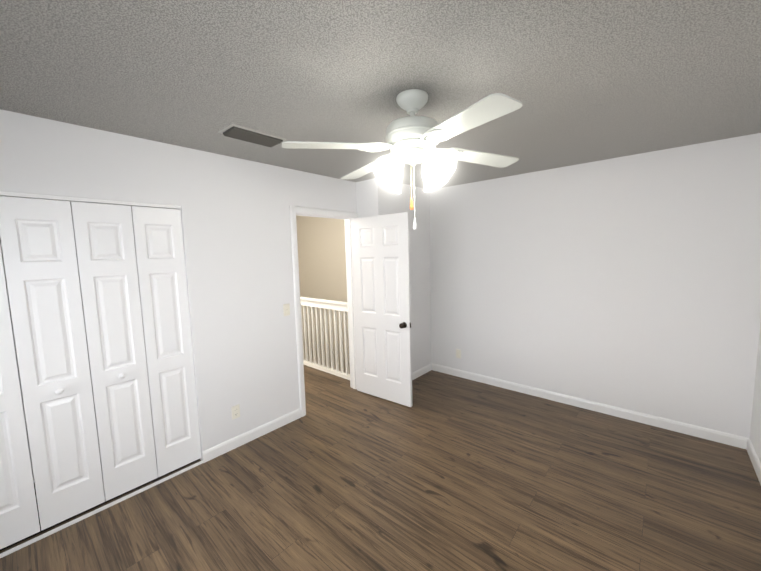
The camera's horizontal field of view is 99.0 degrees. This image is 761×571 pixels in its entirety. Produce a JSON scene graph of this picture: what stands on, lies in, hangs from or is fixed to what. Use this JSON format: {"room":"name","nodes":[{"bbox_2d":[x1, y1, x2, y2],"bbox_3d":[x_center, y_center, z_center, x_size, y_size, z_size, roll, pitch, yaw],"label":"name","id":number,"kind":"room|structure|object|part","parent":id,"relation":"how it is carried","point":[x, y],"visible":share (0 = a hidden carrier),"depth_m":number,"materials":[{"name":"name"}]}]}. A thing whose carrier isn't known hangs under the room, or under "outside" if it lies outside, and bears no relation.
{"room":"empty bedroom","nodes":[
{"label":"empty bedroom","id":0,"kind":"room"},
{"bbox_2d":[0,204,99,481],"bbox_3d":[-2.220,0.237,2.307,0.680,2.450,1.520,3,8,41],"label":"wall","id":1,"kind":"structure","parent":0,"point":[16,353],"depth_m":2.33,"materials":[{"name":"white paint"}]},
{"bbox_2d":[0,109,356,460],"bbox_3d":[-1.538,0.203,2.478,0.120,2.450,3.780,3,8,41],"label":"wall","id":2,"kind":"structure","parent":0,"point":[236,225],"depth_m":2.64,"materials":[{"name":"white paint"}]},
{"bbox_2d":[0,191,180,208],"bbox_3d":[-1.900,-0.527,1.986,0.063,0.022,1.200,3,8,41],"label":"trim","id":3,"kind":"structure","parent":2,"relation":"attached to","point":[49,197],"depth_m":2.01,"materials":[{"name":"white paint"}]},
{"bbox_2d":[0,196,200,548],"bbox_3d":[-1.853,0.465,2.066,0.073,1.962,1.196,3,8,41],"label":"bifold closet door","id":4,"kind":"structure","parent":2,"relation":"in","point":[132,283],"depth_m":2.07,"materials":[{"name":"white paint"}]},
{"bbox_3d":[-1.838,0.621,2.071,0.043,0.038,0.338,3,8,41],"label":"knob","id":5,"kind":"part","parent":4,"relation":"part of","materials":[{"name":"white paint"}]},
{"bbox_2d":[0,460,203,557],"bbox_3d":[-1.815,1.464,2.153,0.013,0.019,1.200,3,8,41],"label":"trim","id":6,"kind":"structure","parent":2,"relation":"attached to","point":[35,539],"depth_m":2.10,"materials":[{"name":"white paint"}]},
{"bbox_2d":[231,404,239,419],"bbox_3d":[-1.239,1.085,2.786,0.007,0.115,0.070,3,8,41],"label":"outlet","id":7,"kind":"object","parent":2,"relation":"attached to","point":[235,409],"visible":1,"depth_m":2.78,"materials":[{"name":"white plastic"}]},
{"bbox_2d":[202,408,300,462],"bbox_3d":[-1.114,1.331,2.942,0.014,0.092,0.925,3,8,41],"label":"baseboard","id":8,"kind":"structure","parent":2,"relation":"attached to","point":[209,454],"depth_m":2.88,"materials":[{"name":"white paint"}]},
{"bbox_2d":[283,304,289,315],"bbox_3d":[-0.894,0.234,3.113,0.019,0.115,0.070,3,8,41],"label":"switch plate","id":9,"kind":"object","parent":2,"relation":"attached to","point":[286,309],"visible":1,"depth_m":3.11,"materials":[{"name":"beige plastic"}]},
{"bbox_2d":[290,205,357,416],"bbox_3d":[-0.593,0.243,3.576,0.166,2.107,0.902,3,8,41],"label":"door frame","id":10,"kind":"structure","parent":2,"relation":"attached to","point":[294,210],"depth_m":3.36,"materials":[{"name":"white paint"}]},
{"bbox_2d":[351,212,412,406],"bbox_3d":[0.014,0.258,3.580,0.767,2.020,0.171,3,8,41],"label":"door leaf","id":11,"kind":"structure","parent":2,"relation":"in","point":[381,278],"depth_m":3.52,"materials":[{"name":"white paint"}]},
{"bbox_3d":[0.270,0.408,3.374,0.096,0.062,0.171,3,8,41],"label":"knob","id":12,"kind":"part","parent":11,"relation":"part of","materials":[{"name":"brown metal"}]},
{"bbox_2d":[296,216,349,373],"bbox_3d":[-1.411,0.744,5.104,3.079,4.050,0.060,3,8,41],"label":"wall","id":13,"kind":"structure","parent":0,"point":[321,257],"depth_m":4.38,"materials":[{"name":"beige paint"}]},
{"bbox_2d":[0,365,760,570],"bbox_3d":[-1.000,1.424,2.930,6.610,0.104,4.940,3,8,41],"label":"floor","id":14,"kind":"structure","parent":0,"point":[446,472],"depth_m":2.15,"materials":[{"name":"wood"}]},
{"bbox_2d":[300,297,349,379],"bbox_3d":[-1.412,0.664,5.096,3.040,1.010,0.090,3,8,41],"label":"stair railing","id":15,"kind":"object","parent":14,"relation":"on","point":[331,305],"visible":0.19,"depth_m":4.52,"materials":[{"name":"white paint"}]},
{"bbox_2d":[0,0,760,187],"bbox_3d":[-1.028,-1.120,2.766,6.670,0.100,5.120,3,8,41],"label":"ceiling","id":16,"kind":"structure","parent":0,"point":[584,81],"depth_m":1.48,"materials":[{"name":"white paint"}]},
{"bbox_2d":[218,124,286,147],"bbox_3d":[-0.862,-1.007,2.213,0.195,0.025,0.390,3,8,41],"label":"ceiling vent","id":17,"kind":"object","parent":16,"relation":"in","point":[247,135],"visible":1,"depth_m":2.17,"materials":[{"name":"grey metal"}]},
{"bbox_2d":[282,89,521,229],"bbox_3d":[0.141,-0.652,1.761,1.127,0.692,0.990,1,6,22],"label":"fan","id":18,"kind":"object","parent":16,"relation":"hanging from","point":[412,139],"visible":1,"depth_m":1.64,"materials":[{"name":"white metal"}]},
{"bbox_2d":[356,178,430,372],"bbox_3d":[0.209,-0.014,4.219,0.450,2.450,1.160,3,8,41],"label":"wall block","id":19,"kind":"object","parent":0,"point":[374,197],"visible":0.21,"depth_m":4.16,"materials":[{"name":"white paint"}]},
{"bbox_2d":[412,363,433,379],"bbox_3d":[0.363,1.177,4.126,0.014,0.092,1.034,3,8,41],"label":"baseboard","id":20,"kind":"structure","parent":19,"relation":"attached to","point":[418,373],"depth_m":4.34,"materials":[{"name":"white paint"}]},
{"bbox_2d":[430,133,760,437],"bbox_3d":[1.881,0.020,3.451,3.080,2.450,0.120,3,8,41],"label":"wall","id":21,"kind":"structure","parent":0,"point":[631,282],"depth_m":3.06,"materials":[{"name":"white paint"}]},
{"bbox_2d":[456,349,460,357],"bbox_3d":[1.014,0.889,4.232,0.070,0.115,0.007,3,8,41],"label":"outlet","id":22,"kind":"object","parent":21,"relation":"attached to","point":[458,353],"visible":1,"depth_m":4.23,"materials":[{"name":"white plastic"}]},
{"bbox_2d":[434,364,749,447],"bbox_3d":[1.814,1.196,3.563,2.940,0.092,0.014,3,8,41],"label":"baseboard","id":23,"kind":"structure","parent":21,"relation":"attached to","point":[701,432],"depth_m":3.19,"materials":[{"name":"white paint"}]},
{"bbox_2d":[750,321,760,462],"bbox_3d":[1.374,0.312,0.632,0.120,2.450,4.820,3,8,41],"label":"wall","id":24,"kind":"structure","parent":0,"point":[755,434],"depth_m":2.45,"materials":[{"name":"white paint"}]},
{"bbox_2d":[742,439,760,484],"bbox_3d":[1.392,1.477,0.837,0.014,0.092,4.700,3,8,41],"label":"baseboard","id":25,"kind":"structure","parent":24,"relation":"attached to","point":[746,443],"depth_m":2.42,"materials":[{"name":"white paint"}]}
]}

